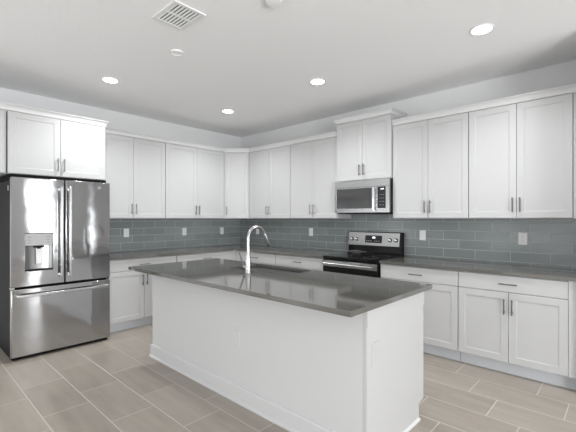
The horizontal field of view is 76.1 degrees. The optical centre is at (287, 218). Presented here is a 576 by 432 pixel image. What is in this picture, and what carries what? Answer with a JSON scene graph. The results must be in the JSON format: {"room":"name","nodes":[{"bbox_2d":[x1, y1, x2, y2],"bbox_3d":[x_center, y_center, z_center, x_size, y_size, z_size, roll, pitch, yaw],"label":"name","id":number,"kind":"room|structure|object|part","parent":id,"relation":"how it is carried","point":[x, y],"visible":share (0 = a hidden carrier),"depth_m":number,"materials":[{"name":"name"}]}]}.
{"room":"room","nodes":[
{"label":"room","id":0,"kind":"room"},
{"bbox_2d":[0,88,240,252],"bbox_3d":[-3.888,-0.044,3.493,0.150,2.840,8.750,0,0,43],"label":"wall","id":1,"kind":"structure","parent":0,"point":[121,121],"depth_m":5.14,"materials":[{"name":"white paint"}]},
{"bbox_2d":[0,109,5,175],"bbox_3d":[-3.319,-0.764,3.504,0.663,0.627,0.928,0,0,43],"label":"upper cabinet","id":2,"kind":"object","parent":1,"relation":"attached to","point":[2,112],"visible":1,"depth_m":3.62,"materials":[{"name":"grey paint"}]},
{"bbox_3d":[-2.957,-0.765,3.474,0.020,0.617,0.445,0,0,43],"label":"door","id":3,"kind":"part","parent":2,"relation":"part of","materials":[{"name":"grey paint"}]},
{"bbox_2d":[0,111,104,179],"bbox_3d":[-2.682,-0.764,4.190,0.663,0.627,0.928,0,0,43],"label":"upper cabinet","id":4,"kind":"object","parent":1,"relation":"attached to","point":[35,145],"visible":0.94,"depth_m":3.94,"materials":[{"name":"white wood"}]},
{"bbox_3d":[-2.630,-0.765,3.826,0.020,0.617,0.460,0,0,43],"label":"door","id":5,"kind":"part","parent":4,"relation":"part of","materials":[{"name":"grey paint"}]},
{"bbox_2d":[0,102,109,126],"bbox_3d":[-2.845,-1.110,3.730,0.272,0.062,1.898,0,0,43],"label":"crown molding","id":6,"kind":"structure","parent":4,"relation":"attached to","point":[3,105],"depth_m":3.91,"materials":[{"name":"white paint"}]},
{"bbox_3d":[-2.315,-0.765,4.166,0.020,0.617,0.460,0,0,43],"label":"door","id":7,"kind":"part","parent":4,"relation":"part of","materials":[{"name":"grey paint"}]},
{"bbox_2d":[105,133,164,218],"bbox_3d":[-2.155,-0.540,4.977,0.363,1.075,0.914,0,0,43],"label":"upper cabinet","id":8,"kind":"object","parent":1,"relation":"attached to","point":[134,167],"visible":0.87,"depth_m":4.90,"materials":[{"name":"white wood"}]},
{"bbox_3d":[-2.211,-0.541,4.718,0.020,1.065,0.453,0,0,43],"label":"door","id":9,"kind":"part","parent":8,"relation":"part of","materials":[{"name":"grey paint"}]},
{"bbox_3d":[-1.901,-0.541,5.053,0.020,1.065,0.453,0,0,43],"label":"door","id":10,"kind":"part","parent":8,"relation":"part of","materials":[{"name":"grey paint"}]},
{"bbox_2d":[110,219,240,252],"bbox_3d":[-1.724,0.230,5.704,0.007,0.461,2.545,0,0,43],"label":"tile backsplash","id":11,"kind":"structure","parent":1,"relation":"attached to","point":[144,234],"depth_m":5.62,"materials":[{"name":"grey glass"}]},
{"bbox_2d":[124,229,128,236],"bbox_3d":[-2.251,0.198,5.125,0.008,0.118,0.073,0,0,43],"label":"wall outlet","id":12,"kind":"object","parent":11,"relation":"attached to","point":[126,231],"visible":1,"depth_m":5.12,"materials":[{"name":"white plastic"}]},
{"bbox_2d":[165,143,223,218],"bbox_3d":[-1.489,-0.540,5.694,0.363,1.075,1.035,0,0,43],"label":"upper cabinet","id":13,"kind":"object","parent":1,"relation":"attached to","point":[194,177],"visible":0.96,"depth_m":5.55,"materials":[{"name":"white wood"}]},
{"bbox_3d":[-1.566,-0.541,5.413,0.020,1.065,0.514,0,0,43],"label":"door","id":14,"kind":"part","parent":13,"relation":"part of","materials":[{"name":"grey paint"}]},
{"bbox_3d":[-1.214,-0.541,5.792,0.020,1.065,0.514,0,0,43],"label":"door","id":15,"kind":"part","parent":13,"relation":"part of","materials":[{"name":"grey paint"}]},
{"bbox_2d":[224,153,249,218],"bbox_3d":[-0.841,-0.540,6.214,0.605,1.075,0.609,0,0,43],"label":"upper cabinet","id":16,"kind":"object","parent":1,"relation":"attached to","point":[236,165],"visible":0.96,"depth_m":5.99,"materials":[{"name":"white wood"}]},
{"bbox_2d":[105,127,336,152],"bbox_3d":[-0.910,-1.110,5.324,3.036,0.062,1.351,0,0,-5],"label":"crown molding","id":17,"kind":"structure","parent":16,"relation":"attached to","point":[107,130],"depth_m":5.28,"materials":[{"name":"white paint"}]},
{"bbox_2d":[0,0,575,137],"bbox_3d":[0.009,-1.514,0.966,9.300,0.100,10.650,0,0,43],"label":"ceiling","id":18,"kind":"structure","parent":0,"point":[257,60],"depth_m":3.24,"materials":[{"name":"white paint"}]},
{"bbox_2d":[101,77,118,83],"bbox_3d":[-1.875,-1.460,3.882,0.176,0.008,0.176,0,0,43],"label":"recessed light","id":19,"kind":"object","parent":18,"relation":"in","point":[105,79],"visible":1,"depth_m":3.88,"materials":[{"name":"white plastic"}]},
{"bbox_2d":[171,49,182,55],"bbox_3d":[-0.975,-1.458,3.232,0.104,0.012,0.104,0,0,43],"label":"smoke detector","id":20,"kind":"object","parent":18,"relation":"attached to","point":[175,52],"visible":1,"depth_m":3.23,"materials":[{"name":"white plastic"}]},
{"bbox_2d":[152,0,205,30],"bbox_3d":[-0.786,-1.459,2.652,0.310,0.010,0.250,0,0,43],"label":"ceiling vent","id":21,"kind":"object","parent":18,"relation":"in","point":[176,14],"visible":1,"depth_m":2.64,"materials":[{"name":"white plastic"}]},
{"bbox_2d":[221,109,233,112],"bbox_3d":[-0.820,-1.460,5.004,0.176,0.008,0.176,0,0,43],"label":"recessed light","id":22,"kind":"object","parent":18,"relation":"in","point":[223,110],"visible":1,"depth_m":5.00,"materials":[{"name":"white plastic"}]},
{"bbox_2d":[266,0,281,6],"bbox_3d":[-0.093,-1.449,2.445,0.110,0.030,0.110,0,0,43],"label":"smoke detector","id":23,"kind":"object","parent":18,"relation":"attached to","point":[273,3],"visible":1,"depth_m":2.44,"materials":[{"name":"white plastic"}]},
{"bbox_2d":[309,78,325,84],"bbox_3d":[0.315,-1.460,3.927,0.176,0.008,0.176,0,0,43],"label":"recessed light","id":24,"kind":"object","parent":18,"relation":"in","point":[317,81],"visible":1,"depth_m":3.91,"materials":[{"name":"white plastic"}]},
{"bbox_2d":[469,23,494,35],"bbox_3d":[1.498,-1.460,2.844,0.176,0.008,0.176,0,0,43],"label":"recessed light","id":25,"kind":"object","parent":18,"relation":"in","point":[481,29],"visible":1,"depth_m":2.83,"materials":[{"name":"white plastic"}]},
{"bbox_2d":[0,323,575,431],"bbox_3d":[0.009,1.425,0.966,9.300,0.100,10.650,0,0,43],"label":"floor","id":26,"kind":"structure","parent":0,"point":[111,384],"depth_m":2.81,"materials":[{"name":"beige tile"}]},
{"bbox_2d":[0,174,109,360],"bbox_3d":[-2.598,0.468,4.089,0.850,1.808,0.918,0,0,43],"label":"refrigerator","id":27,"kind":"object","parent":26,"relation":"on","point":[55,231],"visible":1,"depth_m":3.77,"materials":[{"name":"silver metal"}]},
{"bbox_3d":[-2.507,0.131,3.690,0.055,1.066,0.451,0,0,43],"label":"door","id":28,"kind":"part","parent":27,"relation":"part of","materials":[{"name":"silver metal"}]},
{"bbox_3d":[-2.501,0.209,3.692,0.051,0.117,0.236,0,0,43],"label":"control panel","id":29,"kind":"part","parent":27,"relation":"part of","materials":[{"name":"grey metal"}]},
{"bbox_3d":[-2.350,1.013,3.859,0.055,0.655,0.912,0,0,43],"label":"freezer drawer","id":30,"kind":"part","parent":27,"relation":"part of","materials":[{"name":"silver metal"}]},
{"bbox_3d":[-2.334,0.136,3.791,0.060,0.930,0.026,0,0,43],"label":"handle","id":31,"kind":"part","parent":27,"relation":"part of","materials":[{"name":"silver metal"}]},
{"bbox_3d":[-2.280,0.136,3.850,0.060,0.930,0.026,0,0,43],"label":"handle","id":32,"kind":"part","parent":27,"relation":"part of","materials":[{"name":"silver metal"}]},
{"bbox_3d":[-2.193,0.131,4.029,0.055,1.066,0.449,0,0,43],"label":"door","id":33,"kind":"part","parent":27,"relation":"part of","materials":[{"name":"silver metal"}]},
{"bbox_2d":[106,255,176,332],"bbox_3d":[-2.043,0.934,4.878,0.663,0.882,0.914,0,0,43],"label":"base cabinet","id":34,"kind":"object","parent":26,"relation":"on","point":[131,292],"visible":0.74,"depth_m":4.57,"materials":[{"name":"grey paint"}]},
{"bbox_3d":[-1.989,0.953,4.517,0.020,0.610,0.453,0,0,43],"label":"door","id":35,"kind":"part","parent":34,"relation":"part of","materials":[{"name":"grey paint"}]},
{"bbox_3d":[-1.833,0.572,4.684,0.020,0.141,0.910,0,0,43],"label":"drawer","id":36,"kind":"part","parent":34,"relation":"part of","materials":[{"name":"grey paint"}]},
{"bbox_3d":[-1.678,0.953,4.851,0.020,0.610,0.453,0,0,43],"label":"door","id":37,"kind":"part","parent":34,"relation":"part of","materials":[{"name":"grey paint"}]},
{"bbox_2d":[110,244,347,259],"bbox_3d":[-0.861,0.477,4.902,2.364,0.030,2.560,0,0,43],"label":"countertop","id":38,"kind":"structure","parent":34,"relation":"on","point":[240,247],"depth_m":5.17,"materials":[{"name":"grey stone"}]},
{"bbox_2d":[177,250,234,261],"bbox_3d":[-1.385,0.934,5.587,0.663,0.882,1.012,0,0,43],"label":"base cabinet","id":39,"kind":"object","parent":26,"relation":"on","point":[230,255],"visible":0.22,"depth_m":5.38,"materials":[{"name":"grey paint"}]},
{"bbox_2d":[235,250,275,264],"bbox_3d":[-0.305,0.934,5.679,0.897,0.882,0.663,0,0,43],"label":"base cabinet","id":40,"kind":"object","parent":26,"relation":"on","point":[256,257],"visible":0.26,"depth_m":5.39,"materials":[{"name":"grey paint"}]},
{"bbox_2d":[149,275,423,431],"bbox_3d":[-0.205,0.934,3.136,2.476,0.884,0.822,0,0,43],"label":"kitchen island","id":41,"kind":"object","parent":26,"relation":"on","point":[299,369],"visible":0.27,"depth_m":2.43,"materials":[{"name":"grey paint"}]},
{"bbox_3d":[-0.258,1.312,3.106,2.438,0.126,0.706,0,0,43],"label":"baseboard","id":42,"kind":"part","parent":41,"relation":"part of","materials":[{"name":"grey paint"}]},
{"bbox_2d":[128,258,432,317],"bbox_3d":[-0.260,0.476,3.066,2.524,0.030,1.038,0,0,43],"label":"island countertop","id":43,"kind":"structure","parent":41,"relation":"on","point":[348,295],"depth_m":2.58,"materials":[{"name":"grey stone"}]},
{"bbox_2d":[239,226,270,272],"bbox_3d":[-0.296,0.260,3.266,0.153,0.402,0.289,0,0,43],"label":"faucet","id":44,"kind":"object","parent":43,"relation":"on","point":[247,267],"visible":1,"depth_m":3.14,"materials":[{"name":"silver metal"}]},
{"bbox_3d":[-0.276,0.181,3.213,0.027,0.244,0.214,0,0,43],"label":"spout","id":45,"kind":"part","parent":44,"relation":"part of","materials":[{"name":"silver metal"}]},
{"bbox_2d":[242,267,300,275],"bbox_3d":[-0.178,0.594,3.377,0.775,0.203,0.410,0,0,43],"label":"sink","id":46,"kind":"object","parent":43,"relation":"in","point":[256,269],"visible":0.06,"depth_m":3.43,"materials":[{"name":"silver metal"}]},
{"bbox_2d":[372,340,379,367],"bbox_3d":[0.501,0.767,2.088,0.008,0.140,0.082,0,0,43],"label":"wall outlet","id":47,"kind":"object","parent":41,"relation":"attached to","point":[375,345],"visible":1,"depth_m":2.08,"materials":[{"name":"grey paint"}]},
{"bbox_2d":[375,348,377,360],"bbox_3d":[0.502,0.767,2.086,0.002,0.068,0.033,0,0,43],"label":"receptacle","id":48,"kind":"object","parent":47,"relation":"attached to","point":[376,349],"depth_m":2.08,"materials":[{"name":"grey paint"}]},
{"bbox_3d":[0.681,0.934,2.307,0.024,0.884,0.760,0,0,43],"label":"panel","id":49,"kind":"part","parent":41,"relation":"part of","materials":[{"name":"grey paint"}]},
{"bbox_3d":[0.692,0.546,2.296,0.006,0.108,0.756,0,0,43],"label":"rail","id":50,"kind":"part","parent":41,"relation":"part of","materials":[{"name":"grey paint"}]},
{"bbox_3d":[0.669,1.367,2.266,0.013,0.016,0.684,0,0,43],"label":"shoe molding","id":51,"kind":"part","parent":41,"relation":"part of","materials":[{"name":"white paint"}]},
{"bbox_2d":[276,254,323,270],"bbox_3d":[0.337,0.934,5.083,0.848,0.882,0.663,0,0,43],"label":"base cabinet","id":52,"kind":"object","parent":26,"relation":"on","point":[311,263],"visible":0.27,"depth_m":4.84,"materials":[{"name":"grey paint"}]},
{"bbox_2d":[322,231,403,277],"bbox_3d":[0.901,0.773,4.500,0.763,1.205,0.715,0,0,43],"label":"range","id":53,"kind":"object","parent":26,"relation":"on","point":[366,249],"visible":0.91,"depth_m":4.50,"materials":[{"name":"black metal"}]},
{"bbox_3d":[0.682,0.541,4.260,0.677,0.028,0.064,0,0,43],"label":"handle","id":54,"kind":"part","parent":53,"relation":"part of","materials":[{"name":"silver metal"}]},
{"bbox_3d":[0.704,0.540,4.284,0.737,0.070,0.004,0,0,43],"label":"door trim","id":55,"kind":"part","parent":53,"relation":"part of","materials":[{"name":"silver metal"}]},
{"bbox_3d":[0.715,0.817,4.295,0.749,0.628,0.026,0,0,43],"label":"oven door","id":56,"kind":"part","parent":53,"relation":"part of","materials":[{"name":"black ceramic"}]},
{"bbox_3d":[0.719,0.490,4.300,0.749,0.018,0.014,0,0,43],"label":"vent trim","id":57,"kind":"part","parent":53,"relation":"part of","materials":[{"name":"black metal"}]},
{"bbox_2d":[323,253,399,261],"bbox_3d":[0.892,0.467,4.487,0.757,0.026,0.537,0,0,43],"label":"cooktop","id":58,"kind":"object","parent":53,"relation":"in","point":[342,257],"depth_m":4.42,"materials":[{"name":"grey"}]},
{"bbox_3d":[1.098,0.264,4.734,0.733,0.172,0.054,0,0,43],"label":"control panel","id":59,"kind":"part","parent":53,"relation":"part of","materials":[{"name":"silver metal"}]},
{"bbox_2d":[381,264,460,360],"bbox_3d":[1.515,0.934,3.989,0.815,0.882,0.663,0,0,43],"label":"base cabinet","id":60,"kind":"object","parent":26,"relation":"on","point":[440,307],"visible":0.39,"depth_m":3.63,"materials":[{"name":"grey paint"}]},
{"bbox_3d":[1.172,0.953,3.918,0.404,0.610,0.020,0,0,43],"label":"door","id":61,"kind":"part","parent":60,"relation":"part of","materials":[{"name":"grey paint"}]},
{"bbox_3d":[1.321,0.572,3.780,0.811,0.141,0.020,0,0,43],"label":"drawer","id":62,"kind":"part","parent":60,"relation":"part of","materials":[{"name":"grey paint"}]},
{"bbox_3d":[1.470,0.953,3.641,0.404,0.610,0.020,0,0,43],"label":"door","id":63,"kind":"part","parent":60,"relation":"part of","materials":[{"name":"grey paint"}]},
{"bbox_2d":[458,271,575,389],"bbox_3d":[2.147,0.934,3.402,0.901,0.882,0.663,0,0,43],"label":"base cabinet","id":64,"kind":"object","parent":26,"relation":"on","point":[525,327],"visible":0.99,"depth_m":3.16,"materials":[{"name":"grey paint"}]},
{"bbox_2d":[379,256,575,281],"bbox_3d":[1.852,0.477,3.689,1.721,0.030,0.646,0,0,43],"label":"countertop","id":65,"kind":"structure","parent":64,"relation":"on","point":[555,273],"depth_m":3.48,"materials":[{"name":"grey stone"}]},
{"bbox_3d":[1.776,0.953,3.357,0.414,0.610,0.020,0,0,43],"label":"door","id":66,"kind":"part","parent":64,"relation":"part of","materials":[{"name":"grey paint"}]},
{"bbox_3d":[1.929,0.572,3.215,0.832,0.141,0.020,0,0,43],"label":"drawer","id":67,"kind":"part","parent":64,"relation":"part of","materials":[{"name":"grey paint"}]},
{"bbox_3d":[2.082,0.953,3.073,0.414,0.610,0.020,0,0,43],"label":"door","id":68,"kind":"part","parent":64,"relation":"part of","materials":[{"name":"grey paint"}]},
{"bbox_2d":[241,60,575,268],"bbox_3d":[0.968,-0.044,5.056,5.140,2.840,0.150,0,0,43],"label":"wall","id":69,"kind":"structure","parent":0,"point":[562,74],"depth_m":4.08,"materials":[{"name":"white paint"}]},
{"bbox_2d":[249,145,290,218],"bbox_3d":[-0.201,-0.540,5.788,0.906,1.075,0.363,0,0,43],"label":"upper cabinet","id":70,"kind":"object","parent":69,"relation":"attached to","point":[269,169],"visible":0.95,"depth_m":5.65,"materials":[{"name":"white wood"}]},
{"bbox_3d":[-0.459,-0.541,5.842,0.449,1.065,0.020,0,0,43],"label":"door","id":71,"kind":"part","parent":70,"relation":"part of","materials":[{"name":"grey paint"}]},
{"bbox_3d":[-0.127,-0.541,5.534,0.449,1.065,0.020,0,0,43],"label":"door","id":72,"kind":"part","parent":70,"relation":"part of","materials":[{"name":"grey paint"}]},
{"bbox_2d":[291,137,350,218],"bbox_3d":[0.440,-0.540,5.192,0.836,1.075,0.363,0,0,43],"label":"upper cabinet","id":73,"kind":"object","parent":69,"relation":"attached to","point":[313,163],"visible":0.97,"depth_m":5.06,"materials":[{"name":"grey paint"}]},
{"bbox_3d":[0.195,-0.541,5.235,0.414,1.065,0.020,0,0,43],"label":"door","id":74,"kind":"part","parent":73,"relation":"part of","materials":[{"name":"grey paint"}]},
{"bbox_3d":[0.501,-0.541,4.951,0.414,1.065,0.020,0,0,43],"label":"door","id":75,"kind":"part","parent":73,"relation":"part of","materials":[{"name":"grey paint"}]},
{"bbox_2d":[337,114,399,181],"bbox_3d":[1.020,-0.845,4.632,0.767,0.744,0.395,0,0,43],"label":"upper cabinet","id":76,"kind":"object","parent":69,"relation":"attached to","point":[364,147],"visible":0.92,"depth_m":4.47,"materials":[{"name":"grey paint"}]},
{"bbox_3d":[0.776,-0.846,4.652,0.380,0.734,0.020,0,0,43],"label":"door","id":77,"kind":"part","parent":76,"relation":"part of","materials":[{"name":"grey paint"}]},
{"bbox_2d":[335,178,392,213],"bbox_3d":[0.999,-0.264,4.608,0.762,0.408,0.441,0,0,43],"label":"microwave","id":78,"kind":"object","parent":76,"relation":"attached to","point":[373,196],"visible":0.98,"depth_m":4.44,"materials":[{"name":"silver metal"}]},
{"bbox_3d":[0.832,-0.227,4.547,0.600,0.309,0.029,0,0,43],"label":"door","id":79,"kind":"part","parent":78,"relation":"part of","materials":[{"name":"silver metal"}]},
{"bbox_3d":[0.891,-0.425,4.492,0.762,0.085,0.029,0,0,43],"label":"vent panel","id":80,"kind":"part","parent":78,"relation":"part of","materials":[{"name":"silver metal"}]},
{"bbox_3d":[1.007,-0.233,4.332,0.023,0.269,0.048,0,0,43],"label":"handle","id":81,"kind":"part","parent":78,"relation":"part of","materials":[{"name":"silver metal"}]},
{"bbox_3d":[1.099,-0.249,4.298,0.105,0.249,0.026,0,0,43],"label":"control panel","id":82,"kind":"part","parent":78,"relation":"part of","materials":[{"name":"black glass"}]},
{"bbox_3d":[1.112,-0.227,4.287,0.159,0.309,0.029,0,0,43],"label":"panel frame","id":83,"kind":"part","parent":78,"relation":"part of","materials":[{"name":"silver metal"}]},
{"bbox_2d":[333,107,406,124],"bbox_3d":[1.018,-1.247,4.631,0.834,0.058,0.384,0,0,43],"label":"crown molding","id":84,"kind":"structure","parent":76,"relation":"attached to","point":[391,110],"depth_m":4.44,"materials":[{"name":"white paint"}]},
{"bbox_3d":[1.057,-0.846,4.391,0.380,0.734,0.020,0,0,43],"label":"door","id":85,"kind":"part","parent":76,"relation":"part of","materials":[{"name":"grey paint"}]},
{"bbox_2d":[241,214,575,268],"bbox_3d":[0.924,0.194,4.987,4.849,0.534,0.007,0,0,43],"label":"tile backsplash","id":86,"kind":"structure","parent":69,"relation":"attached to","point":[551,242],"depth_m":4.15,"materials":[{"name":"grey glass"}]},
{"bbox_2d":[309,228,312,235],"bbox_3d":[0.344,0.200,5.514,0.073,0.118,0.008,0,0,43],"label":"wall outlet","id":87,"kind":"object","parent":86,"relation":"attached to","point":[310,229],"visible":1,"depth_m":5.51,"materials":[{"name":"white plastic"}]},
{"bbox_2d":[420,230,425,239],"bbox_3d":[1.592,0.196,4.355,0.073,0.118,0.008,0,0,43],"label":"wall outlet","id":88,"kind":"object","parent":86,"relation":"attached to","point":[422,232],"visible":1,"depth_m":4.35,"materials":[{"name":"white plastic"}]},
{"bbox_2d":[518,232,527,244],"bbox_3d":[2.337,0.200,3.663,0.080,0.124,0.008,0,0,43],"label":"wall outlet","id":89,"kind":"object","parent":86,"relation":"attached to","point":[522,237],"visible":1,"depth_m":3.66,"materials":[{"name":"white plastic"}]},
{"bbox_2d":[393,112,468,217],"bbox_3d":[1.617,-0.540,4.099,0.824,1.075,0.363,0,0,43],"label":"upper cabinet","id":90,"kind":"object","parent":69,"relation":"attached to","point":[431,157],"visible":0.96,"depth_m":3.97,"materials":[{"name":"grey paint"}]},
{"bbox_3d":[1.374,-0.541,4.140,0.408,1.065,0.020,0,0,43],"label":"door","id":91,"kind":"part","parent":90,"relation":"part of","materials":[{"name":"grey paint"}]},
{"bbox_3d":[1.675,-0.541,3.860,0.408,1.065,0.020,0,0,43],"label":"door","id":92,"kind":"part","parent":90,"relation":"part of","materials":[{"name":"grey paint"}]},
{"bbox_2d":[469,92,575,217],"bbox_3d":[2.250,-0.540,3.511,0.896,1.075,0.363,0,0,43],"label":"upper cabinet","id":93,"kind":"object","parent":69,"relation":"attached to","point":[522,156],"visible":1,"depth_m":3.38,"materials":[{"name":"grey paint"}]},
{"bbox_2d":[391,83,575,125],"bbox_3d":[1.841,-1.110,3.680,1.723,0.062,0.050,0,0,43],"label":"crown molding","id":94,"kind":"structure","parent":93,"relation":"attached to","point":[567,89],"depth_m":3.56,"materials":[{"name":"white paint"}]},
{"bbox_3d":[1.982,-0.541,3.575,0.413,1.065,0.020,0,0,43],"label":"door","id":95,"kind":"part","parent":93,"relation":"part of","materials":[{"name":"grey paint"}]},
{"bbox_3d":[2.094,-0.130,3.433,0.011,0.136,0.035,0,0,43],"label":"handle","id":96,"kind":"part","parent":93,"relation":"part of","materials":[{"name":"silver metal"}]},
{"bbox_3d":[2.288,-0.541,3.291,0.413,1.065,0.020,0,0,43],"label":"door","id":97,"kind":"part","parent":93,"relation":"part of","materials":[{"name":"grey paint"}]}
]}

